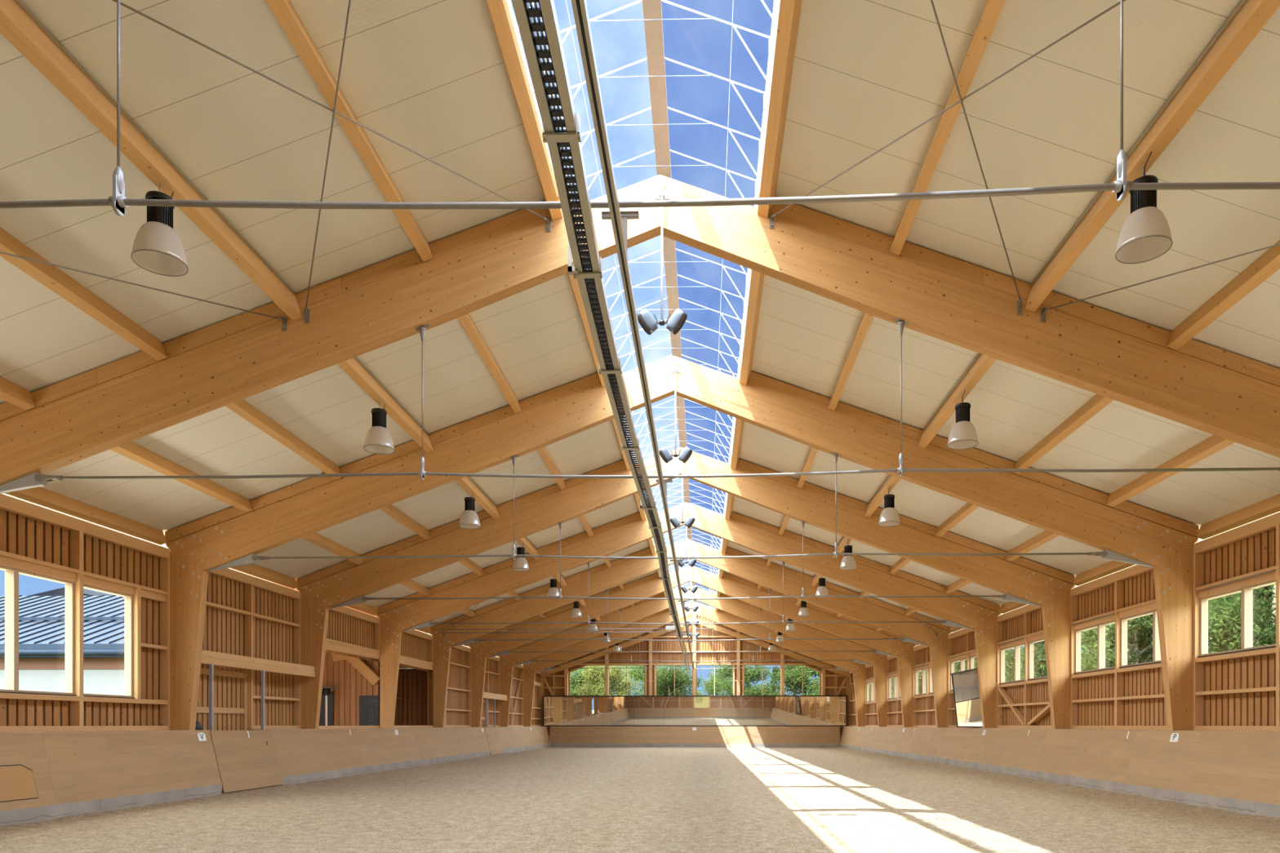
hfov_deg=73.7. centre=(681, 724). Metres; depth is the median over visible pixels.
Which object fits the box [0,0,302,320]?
roof purlin
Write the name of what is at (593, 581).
frame
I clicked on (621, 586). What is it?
roof purlin
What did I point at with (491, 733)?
gate
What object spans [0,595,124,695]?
building
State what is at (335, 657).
beam
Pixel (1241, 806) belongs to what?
concrete curb
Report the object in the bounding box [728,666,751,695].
spruce tree
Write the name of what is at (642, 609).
frame
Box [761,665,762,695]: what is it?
window
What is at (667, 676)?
broadleaf tree
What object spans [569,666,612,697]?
broadleaf tree
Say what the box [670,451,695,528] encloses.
ceiling light
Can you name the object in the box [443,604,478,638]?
rod
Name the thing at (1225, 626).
broadleaf tree
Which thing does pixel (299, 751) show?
kickboard
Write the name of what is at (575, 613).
pendant lamp
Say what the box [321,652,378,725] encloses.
wall
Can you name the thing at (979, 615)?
frame
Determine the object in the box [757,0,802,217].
roof purlin
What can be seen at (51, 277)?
roof purlin
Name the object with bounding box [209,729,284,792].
gate
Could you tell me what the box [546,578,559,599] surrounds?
pendant lamp
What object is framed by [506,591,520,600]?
roof purlin
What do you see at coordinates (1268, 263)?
roof purlin
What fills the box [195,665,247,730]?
door
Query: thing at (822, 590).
pendant lamp
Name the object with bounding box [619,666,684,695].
broadleaf tree
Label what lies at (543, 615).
roof purlin
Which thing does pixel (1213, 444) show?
beam
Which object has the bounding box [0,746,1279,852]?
floor
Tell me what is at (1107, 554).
rod
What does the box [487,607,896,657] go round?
rod
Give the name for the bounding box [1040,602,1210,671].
broadleaf tree
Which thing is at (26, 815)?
concrete curb
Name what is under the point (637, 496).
roof purlin
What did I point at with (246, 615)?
wall
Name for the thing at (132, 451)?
roof purlin
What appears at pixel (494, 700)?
gate post
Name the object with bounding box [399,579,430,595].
roof purlin
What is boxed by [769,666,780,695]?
spruce tree
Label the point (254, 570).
roof purlin
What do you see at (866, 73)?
ceiling
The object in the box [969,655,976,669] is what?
window
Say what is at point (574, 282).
roof purlin
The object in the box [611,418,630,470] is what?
roof purlin
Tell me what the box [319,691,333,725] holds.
door
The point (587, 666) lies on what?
window
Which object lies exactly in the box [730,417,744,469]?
roof purlin
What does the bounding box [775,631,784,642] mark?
pendant lamp
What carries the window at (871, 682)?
in the wall at (1239, 691)
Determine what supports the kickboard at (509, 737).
on the concrete curb at (26, 815)
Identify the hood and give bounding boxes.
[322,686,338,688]
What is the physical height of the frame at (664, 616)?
9.460 m
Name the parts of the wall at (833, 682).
corner post, rail, rail, post, post, post, rail, rail, rail, post, post, post, post, rail, rail, corner post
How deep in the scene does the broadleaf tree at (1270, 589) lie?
29.09 m
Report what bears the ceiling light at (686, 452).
attached to the frame at (1057, 505)
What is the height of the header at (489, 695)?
0.300 m
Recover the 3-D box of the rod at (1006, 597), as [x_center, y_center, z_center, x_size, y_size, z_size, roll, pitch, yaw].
[-0.018,-4.588,24.318,20.300,2.492,0.120,0,0,1]
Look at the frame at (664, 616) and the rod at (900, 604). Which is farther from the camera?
the frame at (664, 616)
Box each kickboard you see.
[0,729,222,811]
[266,727,489,776]
[496,726,550,749]
[549,726,839,743]
[840,726,1279,804]
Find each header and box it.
[200,649,315,676]
[483,692,506,700]
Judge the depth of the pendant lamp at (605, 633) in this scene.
51.51 m
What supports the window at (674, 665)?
in the wall at (833, 682)
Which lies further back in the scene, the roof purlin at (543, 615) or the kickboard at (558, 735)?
the kickboard at (558, 735)
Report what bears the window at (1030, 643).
in the wall at (1239, 691)
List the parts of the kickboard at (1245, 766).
panel, panel, panel, panel, panel, panel, panel, panel, panel, panel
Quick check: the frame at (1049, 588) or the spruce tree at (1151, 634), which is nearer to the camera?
the frame at (1049, 588)
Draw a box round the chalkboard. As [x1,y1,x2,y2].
[359,695,378,725]
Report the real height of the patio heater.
2.040 m
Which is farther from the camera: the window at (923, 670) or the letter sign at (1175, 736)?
the window at (923, 670)
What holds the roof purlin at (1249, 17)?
attached to the frame
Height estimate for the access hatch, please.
0.562 m
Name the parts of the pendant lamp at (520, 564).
lamp shade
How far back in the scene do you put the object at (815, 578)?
35.09 m
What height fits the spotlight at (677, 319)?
2.168 m
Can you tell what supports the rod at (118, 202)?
attached to the frame
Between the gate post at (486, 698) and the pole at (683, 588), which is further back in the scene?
the gate post at (486, 698)
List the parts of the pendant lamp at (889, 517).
lamp shade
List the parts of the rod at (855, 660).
gusset plate, rod, gusset plate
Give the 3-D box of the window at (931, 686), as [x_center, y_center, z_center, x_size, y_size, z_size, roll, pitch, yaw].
[11.390,-2.017,37.737,0.175,1.260,3.035,0,0,1]
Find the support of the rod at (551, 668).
attached to the frame at (664, 616)
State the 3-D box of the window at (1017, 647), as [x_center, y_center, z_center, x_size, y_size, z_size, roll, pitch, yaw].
[11.164,-2.017,28.605,0.175,1.260,2.515,0,0,1]
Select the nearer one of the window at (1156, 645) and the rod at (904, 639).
the window at (1156, 645)
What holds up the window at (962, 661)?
in the wall at (1239, 691)
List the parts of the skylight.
edge rail, edge rail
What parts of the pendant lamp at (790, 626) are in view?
lamp shade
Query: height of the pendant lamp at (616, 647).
1.223 m
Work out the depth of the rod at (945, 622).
30.25 m
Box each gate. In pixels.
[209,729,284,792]
[484,727,502,755]
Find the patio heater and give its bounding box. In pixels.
[322,686,338,725]
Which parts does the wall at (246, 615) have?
rail, sill rail, rail, plate, plate, rail, rail, plate, plate, rail, sill, rail, plate, sill, rail, plate, plate, plate, rail, rail, rail, rail, plate, plate, plate, plate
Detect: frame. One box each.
[164,355,1198,730]
[297,447,1074,728]
[376,502,999,728]
[430,538,951,727]
[469,566,915,727]
[497,585,888,727]
[523,601,865,726]
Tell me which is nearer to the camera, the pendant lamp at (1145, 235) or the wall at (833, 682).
the pendant lamp at (1145, 235)
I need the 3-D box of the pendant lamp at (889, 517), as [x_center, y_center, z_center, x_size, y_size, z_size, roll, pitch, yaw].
[5.147,-5.588,21.178,0.537,1.223,0.533,0,0,32]
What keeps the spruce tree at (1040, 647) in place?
on the ground
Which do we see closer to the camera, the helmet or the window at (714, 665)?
the helmet
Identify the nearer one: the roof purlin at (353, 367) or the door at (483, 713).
the roof purlin at (353, 367)
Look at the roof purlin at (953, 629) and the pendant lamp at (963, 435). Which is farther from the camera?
the roof purlin at (953, 629)
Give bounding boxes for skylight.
[502,0,780,608]
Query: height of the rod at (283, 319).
1.520 m
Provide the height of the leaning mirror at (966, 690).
2.124 m
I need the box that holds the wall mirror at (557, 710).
[542,695,847,726]
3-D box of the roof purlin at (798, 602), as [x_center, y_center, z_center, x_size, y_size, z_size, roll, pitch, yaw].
[5.657,-6.051,39.182,0.271,0.413,5.776,0,0,1]
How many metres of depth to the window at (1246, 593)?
16.40 m
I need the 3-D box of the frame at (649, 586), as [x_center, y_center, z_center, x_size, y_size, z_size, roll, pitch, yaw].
[0.428,-3.147,42.300,22.080,9.460,0.244,0,0,1]
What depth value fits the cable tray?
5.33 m
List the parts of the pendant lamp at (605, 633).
lamp shade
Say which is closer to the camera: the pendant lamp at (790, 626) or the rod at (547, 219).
the rod at (547, 219)
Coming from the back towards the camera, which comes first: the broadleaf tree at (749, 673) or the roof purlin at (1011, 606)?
the broadleaf tree at (749, 673)
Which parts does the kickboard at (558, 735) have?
panel, panel, panel, panel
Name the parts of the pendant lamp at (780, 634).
lamp shade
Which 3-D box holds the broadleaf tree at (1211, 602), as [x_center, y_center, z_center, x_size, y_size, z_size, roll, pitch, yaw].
[24.221,-3.008,35.624,8.926,10.262,8.890,0,0,-29]
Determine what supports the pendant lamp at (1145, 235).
hanging from the roof purlin at (1249, 17)
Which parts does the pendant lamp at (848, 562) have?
lamp shade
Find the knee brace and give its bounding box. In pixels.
[341,654,379,685]
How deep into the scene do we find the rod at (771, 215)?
9.03 m
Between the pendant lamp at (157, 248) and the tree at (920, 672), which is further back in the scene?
the tree at (920, 672)
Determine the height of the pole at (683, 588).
2.168 m
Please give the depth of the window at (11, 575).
14.47 m
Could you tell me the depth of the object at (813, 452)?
22.10 m
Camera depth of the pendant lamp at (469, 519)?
21.32 m
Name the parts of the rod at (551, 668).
gusset plate, rod, gusset plate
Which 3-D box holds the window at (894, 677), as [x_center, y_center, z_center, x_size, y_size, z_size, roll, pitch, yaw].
[11.610,-2.017,46.599,0.175,1.260,2.515,0,0,1]
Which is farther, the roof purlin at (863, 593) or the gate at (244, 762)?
the roof purlin at (863, 593)
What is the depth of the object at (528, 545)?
28.70 m
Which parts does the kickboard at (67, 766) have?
panel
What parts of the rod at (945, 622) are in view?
gusset plate, rod, gusset plate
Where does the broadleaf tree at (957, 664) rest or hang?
on the ground
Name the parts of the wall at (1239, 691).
plate, plate, plate, rail, sill rail, plate, plate, rail, rail, sill rail, rail, plate, plate, rail, rail, plate, rail, rail, sill rail, rail, plate, plate, plate, rail, rail, sill rail, rail, plate, sill rail, rail, rail, plate, rail, plate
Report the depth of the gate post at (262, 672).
21.54 m
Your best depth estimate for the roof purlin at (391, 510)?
22.52 m
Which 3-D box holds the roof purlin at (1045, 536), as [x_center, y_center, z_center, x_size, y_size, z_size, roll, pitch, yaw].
[9.126,-4.726,21.090,0.225,0.286,5.776,0,0,1]
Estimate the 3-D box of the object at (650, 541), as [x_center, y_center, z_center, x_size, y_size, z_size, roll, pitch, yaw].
[-1.319,-7.419,33.353,0.259,0.380,5.776,0,0,1]
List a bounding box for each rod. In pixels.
[0,0,1279,215]
[0,251,286,330]
[0,317,1279,493]
[112,0,550,231]
[207,452,1153,571]
[303,0,351,323]
[328,520,1041,608]
[402,560,973,631]
[438,626,713,635]
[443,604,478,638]
[453,587,928,646]
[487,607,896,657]
[514,622,871,666]
[537,634,852,672]
[769,0,1125,228]
[900,604,937,636]
[930,0,1022,314]
[1040,243,1279,322]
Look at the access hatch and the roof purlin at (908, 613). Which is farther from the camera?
the roof purlin at (908, 613)
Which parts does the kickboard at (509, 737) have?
panel, panel, panel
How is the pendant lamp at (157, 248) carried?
hanging from the roof purlin at (19, 25)
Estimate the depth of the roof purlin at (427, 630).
35.83 m
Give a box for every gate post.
[208,664,213,730]
[261,671,264,729]
[485,697,487,727]
[493,699,495,727]
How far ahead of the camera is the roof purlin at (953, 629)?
35.29 m
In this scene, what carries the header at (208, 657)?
attached to the frame at (1049, 588)
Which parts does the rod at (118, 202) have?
rod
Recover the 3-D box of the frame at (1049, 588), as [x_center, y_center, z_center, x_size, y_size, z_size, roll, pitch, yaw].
[-0.019,-3.147,24.306,22.080,9.460,0.244,0,0,1]
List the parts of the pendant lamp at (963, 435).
lamp shade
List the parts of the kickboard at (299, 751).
panel, panel, panel, panel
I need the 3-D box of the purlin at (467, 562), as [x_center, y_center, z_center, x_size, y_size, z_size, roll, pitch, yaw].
[-7.209,-5.423,27.497,0.225,0.286,5.776,0,0,1]
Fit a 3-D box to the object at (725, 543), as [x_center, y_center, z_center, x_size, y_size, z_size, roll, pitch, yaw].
[1.728,-7.419,33.277,0.259,0.380,5.776,0,0,1]
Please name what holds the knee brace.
attached to the frame at (979, 615)
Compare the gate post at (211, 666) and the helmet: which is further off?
the gate post at (211, 666)
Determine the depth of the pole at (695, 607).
42.12 m
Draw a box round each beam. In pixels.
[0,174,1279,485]
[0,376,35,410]
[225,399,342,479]
[331,653,346,662]
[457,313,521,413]
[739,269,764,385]
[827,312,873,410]
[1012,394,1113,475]
[1106,435,1234,506]
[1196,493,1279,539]
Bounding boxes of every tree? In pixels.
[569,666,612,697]
[570,666,644,695]
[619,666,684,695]
[627,665,706,695]
[697,666,732,695]
[703,665,780,695]
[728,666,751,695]
[755,665,819,695]
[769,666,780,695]
[813,675,871,701]
[869,670,926,700]
[954,657,1013,682]
[1004,625,1108,681]
[1004,640,1047,679]
[1008,631,1094,675]
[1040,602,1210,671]
[1080,634,1152,670]
[1146,600,1262,662]
[1151,586,1275,653]
[1208,584,1275,651]
[1208,591,1272,651]
[1253,583,1275,601]
[1253,586,1272,619]
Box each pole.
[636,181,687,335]
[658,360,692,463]
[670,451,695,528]
[676,506,697,567]
[680,542,697,593]
[684,568,698,612]
[686,592,699,626]
[688,604,699,637]
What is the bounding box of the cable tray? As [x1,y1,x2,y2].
[511,0,689,669]
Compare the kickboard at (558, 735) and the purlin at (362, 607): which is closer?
the purlin at (362, 607)
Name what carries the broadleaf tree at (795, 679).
on the ground
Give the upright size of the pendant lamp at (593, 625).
1.223 m
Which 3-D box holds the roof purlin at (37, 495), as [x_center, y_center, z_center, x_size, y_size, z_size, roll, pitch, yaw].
[-11.344,-4.043,15.596,0.232,0.305,5.776,0,0,1]
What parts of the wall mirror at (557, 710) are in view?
mirror panel, mirror panel, mirror panel, mirror panel, mirror panel, mirror panel, mirror panel, mirror panel, mirror panel, mirror panel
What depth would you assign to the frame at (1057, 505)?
18.20 m
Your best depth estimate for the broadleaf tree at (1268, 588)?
33.37 m
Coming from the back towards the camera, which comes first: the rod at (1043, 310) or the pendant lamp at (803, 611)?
the pendant lamp at (803, 611)
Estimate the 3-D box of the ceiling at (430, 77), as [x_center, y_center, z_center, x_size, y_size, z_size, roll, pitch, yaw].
[-6.826,-5.743,30.163,10.900,4.028,64.070,0,0,1]
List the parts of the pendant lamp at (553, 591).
lamp shade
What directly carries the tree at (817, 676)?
on the ground
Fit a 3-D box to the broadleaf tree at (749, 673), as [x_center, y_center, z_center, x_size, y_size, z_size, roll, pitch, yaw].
[5.247,-2.244,74.720,7.486,8.642,7.517,0,0,21]
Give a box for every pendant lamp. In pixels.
[130,182,188,276]
[363,401,394,454]
[458,492,480,528]
[512,543,528,571]
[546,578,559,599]
[570,601,582,617]
[587,617,598,631]
[601,632,610,643]
[613,643,620,650]
[768,643,775,650]
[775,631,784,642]
[785,617,795,631]
[798,600,809,617]
[815,577,828,597]
[840,538,856,569]
[878,485,900,526]
[946,391,978,449]
[1115,151,1173,263]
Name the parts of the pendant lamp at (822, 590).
lamp shade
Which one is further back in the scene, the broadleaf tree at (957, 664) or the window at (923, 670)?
the broadleaf tree at (957, 664)
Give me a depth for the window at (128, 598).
17.37 m
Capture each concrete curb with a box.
[0,743,550,826]
[840,743,1279,818]
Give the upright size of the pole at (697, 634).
2.168 m
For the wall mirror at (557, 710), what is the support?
attached to the wall at (833, 682)
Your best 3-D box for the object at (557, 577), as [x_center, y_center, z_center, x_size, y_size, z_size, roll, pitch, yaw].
[-5.098,-6.051,33.447,0.271,0.413,5.776,0,0,1]
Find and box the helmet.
[195,720,204,730]
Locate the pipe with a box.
[571,0,695,669]
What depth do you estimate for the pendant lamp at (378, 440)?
15.33 m
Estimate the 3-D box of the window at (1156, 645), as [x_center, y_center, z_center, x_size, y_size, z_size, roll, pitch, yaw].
[10.944,-2.017,19.742,0.175,1.260,3.035,0,0,1]
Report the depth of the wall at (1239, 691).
20.79 m
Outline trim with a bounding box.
[550,743,839,747]
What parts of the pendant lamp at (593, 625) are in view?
lamp shade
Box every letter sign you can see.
[197,733,206,741]
[1169,733,1178,742]
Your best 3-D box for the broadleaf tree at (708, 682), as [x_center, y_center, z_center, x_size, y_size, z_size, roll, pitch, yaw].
[3.312,-1.836,85.053,6.600,7.778,7.244,0,0,15]
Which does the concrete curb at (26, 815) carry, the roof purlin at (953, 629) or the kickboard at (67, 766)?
the kickboard at (67, 766)
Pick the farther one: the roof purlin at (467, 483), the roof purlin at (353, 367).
the roof purlin at (467, 483)
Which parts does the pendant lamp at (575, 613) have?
lamp shade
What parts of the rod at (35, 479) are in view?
gusset plate, head plate, rod, head plate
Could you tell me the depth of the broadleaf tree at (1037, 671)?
45.78 m
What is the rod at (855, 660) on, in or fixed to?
attached to the frame at (642, 609)
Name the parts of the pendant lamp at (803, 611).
lamp shade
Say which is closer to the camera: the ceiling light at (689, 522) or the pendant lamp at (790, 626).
the ceiling light at (689, 522)
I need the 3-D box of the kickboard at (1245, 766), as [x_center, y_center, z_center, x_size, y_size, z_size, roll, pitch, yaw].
[10.657,0.727,29.445,0.750,1.212,60.600,0,0,1]
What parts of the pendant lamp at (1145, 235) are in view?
lamp shade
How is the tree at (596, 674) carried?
on the ground
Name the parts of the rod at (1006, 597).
gusset plate, head plate, rod, head plate, gusset plate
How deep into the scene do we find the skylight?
12.28 m
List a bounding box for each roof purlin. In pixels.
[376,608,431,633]
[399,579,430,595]
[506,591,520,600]
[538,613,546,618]
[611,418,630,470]
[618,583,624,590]
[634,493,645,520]
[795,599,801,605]
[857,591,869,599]
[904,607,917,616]
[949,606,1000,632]
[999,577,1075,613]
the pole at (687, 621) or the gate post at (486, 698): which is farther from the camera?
the pole at (687, 621)
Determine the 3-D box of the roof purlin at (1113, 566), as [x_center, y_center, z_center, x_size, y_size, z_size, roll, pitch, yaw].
[11.009,-4.043,21.044,0.232,0.305,5.776,0,0,1]
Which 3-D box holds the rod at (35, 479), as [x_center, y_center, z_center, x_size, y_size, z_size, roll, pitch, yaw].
[-0.316,-4.588,12.322,20.300,2.492,0.120,0,0,1]
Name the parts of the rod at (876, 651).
gusset plate, rod, gusset plate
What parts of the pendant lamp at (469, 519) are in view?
lamp shade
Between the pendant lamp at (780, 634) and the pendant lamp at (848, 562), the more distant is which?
the pendant lamp at (780, 634)
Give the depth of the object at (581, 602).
41.50 m
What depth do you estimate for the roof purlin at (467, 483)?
22.35 m
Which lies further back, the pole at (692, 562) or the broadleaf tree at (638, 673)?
the broadleaf tree at (638, 673)
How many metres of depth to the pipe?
5.48 m
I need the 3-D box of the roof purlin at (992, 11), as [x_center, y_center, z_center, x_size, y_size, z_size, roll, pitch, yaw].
[2.980,-6.811,9.014,0.225,0.286,6.226,0,0,1]
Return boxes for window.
[0,564,75,696]
[83,583,134,698]
[586,666,587,695]
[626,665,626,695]
[674,665,675,695]
[714,665,715,695]
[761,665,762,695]
[866,681,873,702]
[888,675,897,699]
[914,667,926,696]
[928,666,933,694]
[950,657,966,691]
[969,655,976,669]
[999,643,1024,684]
[1027,638,1047,680]
[1073,620,1115,675]
[1119,609,1161,668]
[1198,578,1275,657]
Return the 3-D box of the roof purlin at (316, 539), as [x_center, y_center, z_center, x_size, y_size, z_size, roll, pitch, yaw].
[-9.312,-4.726,21.547,0.225,0.286,5.776,0,0,1]
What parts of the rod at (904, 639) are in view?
gusset plate, rod, gusset plate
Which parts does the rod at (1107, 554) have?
gusset plate, head plate, rod, head plate, gusset plate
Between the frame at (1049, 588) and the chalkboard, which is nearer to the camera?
the frame at (1049, 588)
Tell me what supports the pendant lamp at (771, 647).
hanging from the roof purlin
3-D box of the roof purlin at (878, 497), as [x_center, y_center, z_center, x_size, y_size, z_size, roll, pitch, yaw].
[5.210,-6.051,21.187,0.271,0.413,5.776,0,0,1]
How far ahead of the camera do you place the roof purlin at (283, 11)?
9.38 m
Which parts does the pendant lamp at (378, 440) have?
lamp shade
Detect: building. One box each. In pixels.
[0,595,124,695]
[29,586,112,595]
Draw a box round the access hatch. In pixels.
[0,764,38,802]
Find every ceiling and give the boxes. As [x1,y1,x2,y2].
[0,0,657,665]
[724,0,1279,656]
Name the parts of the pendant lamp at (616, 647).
lamp shade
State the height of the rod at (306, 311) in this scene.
1.470 m
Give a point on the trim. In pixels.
(564, 745)
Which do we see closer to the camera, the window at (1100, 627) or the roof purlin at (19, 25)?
the roof purlin at (19, 25)
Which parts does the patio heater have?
burner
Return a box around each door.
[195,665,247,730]
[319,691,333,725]
[378,662,426,725]
[480,698,485,727]
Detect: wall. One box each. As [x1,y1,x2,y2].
[0,493,541,732]
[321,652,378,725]
[540,613,849,740]
[848,511,1279,731]
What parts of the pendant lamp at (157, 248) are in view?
lamp shade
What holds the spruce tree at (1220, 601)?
on the ground
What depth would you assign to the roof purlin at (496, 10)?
9.88 m
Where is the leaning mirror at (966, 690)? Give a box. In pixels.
[950,668,982,728]
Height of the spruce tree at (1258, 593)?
14.349 m

